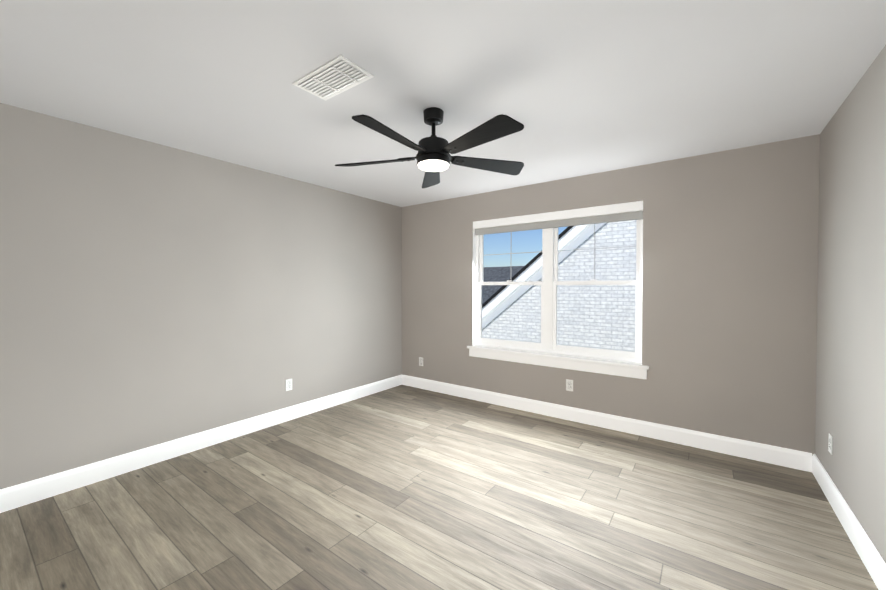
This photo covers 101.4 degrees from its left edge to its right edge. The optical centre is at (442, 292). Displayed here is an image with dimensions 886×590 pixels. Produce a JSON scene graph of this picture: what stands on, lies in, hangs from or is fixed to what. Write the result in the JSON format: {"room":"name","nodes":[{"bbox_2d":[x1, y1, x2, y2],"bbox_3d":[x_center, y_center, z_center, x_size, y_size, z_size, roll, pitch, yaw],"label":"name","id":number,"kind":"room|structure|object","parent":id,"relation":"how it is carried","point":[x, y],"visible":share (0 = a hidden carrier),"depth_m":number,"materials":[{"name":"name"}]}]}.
{"room":"empty bedroom","nodes":[
{"label":"empty bedroom","id":0,"kind":"room"},
{"bbox_2d":[0,103,401,488],"bbox_3d":[-1.844,0.077,3.376,0.150,2.440,4.424,1,1,36],"label":"wall","id":1,"kind":"structure","parent":0,"point":[152,294],"depth_m":2.80,"materials":[{"name":"beige paint"}]},
{"bbox_2d":[0,375,401,512],"bbox_3d":[-1.777,1.230,3.344,0.016,0.135,4.124,1,1,36],"label":"baseboard","id":2,"kind":"structure","parent":1,"relation":"attached to","point":[22,494],"depth_m":2.80,"materials":[{"name":"white paint"}]},
{"bbox_2d":[286,379,291,390],"bbox_3d":[-1.552,0.935,3.655,0.008,0.115,0.070,1,1,36],"label":"electrical outlet","id":3,"kind":"object","parent":1,"relation":"attached to","point":[288,384],"visible":1,"depth_m":3.65,"materials":[{"name":"plastic"}]},
{"bbox_2d":[0,385,877,589],"bbox_3d":[-0.150,1.365,2.158,4.345,0.100,4.424,1,1,36],"label":"floor","id":4,"kind":"structure","parent":0,"point":[402,487],"depth_m":2.12,"materials":[{"name":"brown wood"}]},
{"bbox_2d":[0,0,885,206],"bbox_3d":[-0.150,-1.175,2.121,4.345,0.100,4.424,1,1,36],"label":"ceiling","id":5,"kind":"structure","parent":0,"point":[575,88],"depth_m":1.89,"materials":[{"name":"white paint"}]},
{"bbox_2d":[292,55,373,100],"bbox_3d":[-0.584,-1.113,1.911,0.408,0.016,0.212,1,1,36],"label":"ceiling vent","id":6,"kind":"object","parent":5,"relation":"in","point":[339,74],"visible":1,"depth_m":1.89,"materials":[{"name":"white metal"}]},
{"bbox_2d":[335,107,523,187],"bbox_3d":[-0.063,-0.955,2.227,1.260,0.341,1.241,1,1,36],"label":"fan","id":7,"kind":"object","parent":5,"relation":"hanging from","point":[433,157],"visible":1,"depth_m":2.18,"materials":[{"name":"black metal"}]},
{"bbox_2d":[402,134,819,455],"bbox_3d":[1.110,0.070,3.866,4.045,2.440,0.150,1,1,36],"label":"wall","id":8,"kind":"structure","parent":0,"point":[729,293],"depth_m":3.06,"materials":[{"name":"beige paint"}]},
{"bbox_2d":[419,357,422,365],"bbox_3d":[-0.290,0.922,4.802,0.070,0.115,0.008,1,1,36],"label":"electrical outlet","id":9,"kind":"object","parent":8,"relation":"attached to","point":[420,361],"visible":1,"depth_m":4.80,"materials":[{"name":"plastic"}]},
{"bbox_2d":[467,219,648,378],"bbox_3d":[1.108,-0.027,3.838,1.904,1.604,0.188,1,1,36],"label":"window","id":10,"kind":"structure","parent":8,"relation":"in","point":[547,345],"depth_m":3.82,"materials":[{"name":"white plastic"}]},
{"bbox_2d":[473,201,642,234],"bbox_3d":[1.095,-0.751,3.810,1.782,0.153,0.070,1,1,36],"label":"blind valance","id":11,"kind":"object","parent":10,"relation":"attached to","point":[609,213],"visible":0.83,"depth_m":3.69,"materials":[{"name":"white plastic"}]},
{"bbox_2d":[566,379,572,390],"bbox_3d":[1.278,0.941,3.659,0.070,0.115,0.008,1,1,36],"label":"outlet","id":12,"kind":"object","parent":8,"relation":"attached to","point":[569,385],"visible":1,"depth_m":3.66,"materials":[{"name":"plastic"}]},
{"bbox_2d":[402,375,811,471],"bbox_3d":[1.061,1.223,3.816,4.013,0.135,0.016,1,1,36],"label":"baseboard","id":13,"kind":"structure","parent":8,"relation":"attached to","point":[787,457],"depth_m":3.29,"materials":[{"name":"white paint"}]},
{"bbox_2d":[815,45,885,562],"bbox_3d":[1.545,0.113,0.904,0.150,2.440,4.424,1,1,36],"label":"wall","id":14,"kind":"structure","parent":0,"point":[851,366],"depth_m":1.94,"materials":[{"name":"beige paint"}]},
{"bbox_2d":[828,433,832,454],"bbox_3d":[2.455,0.963,2.298,0.008,0.115,0.070,1,1,36],"label":"electrical outlet","id":15,"kind":"object","parent":14,"relation":"attached to","point":[830,441],"visible":1,"depth_m":2.29,"materials":[{"name":"plastic"}]},
{"bbox_2d":[812,454,885,589],"bbox_3d":[1.478,1.265,0.970,0.016,0.135,4.124,1,1,36],"label":"baseboard","id":16,"kind":"structure","parent":14,"relation":"attached to","point":[873,561],"depth_m":1.90,"materials":[{"name":"white paint"}]},
{"label":"outside","id":17,"kind":"structure","parent":0,"visible":0},
{"bbox_3d":[16.133,4.246,27.960,80.000,0.190,55.786,1,1,36],"label":"lawn","id":18,"kind":"structure","parent":17,"visible":0},
{"bbox_2d":[482,266,523,303],"bbox_3d":[3.921,1.306,22.784,18.000,5.819,9.000,1,1,36],"label":"house","id":19,"kind":"structure","parent":18,"relation":"on","point":[488,291],"depth_m":21.85,"materials":[{"name":"grey"}]},
{"bbox_2d":[482,220,635,351],"bbox_3d":[3.099,-0.001,7.805,12.583,8.867,0.740,1,1,36],"label":"neighbor house","id":20,"kind":"structure","parent":18,"relation":"on","point":[602,332],"depth_m":7.71,"materials":[{"name":"brick"}]}
]}

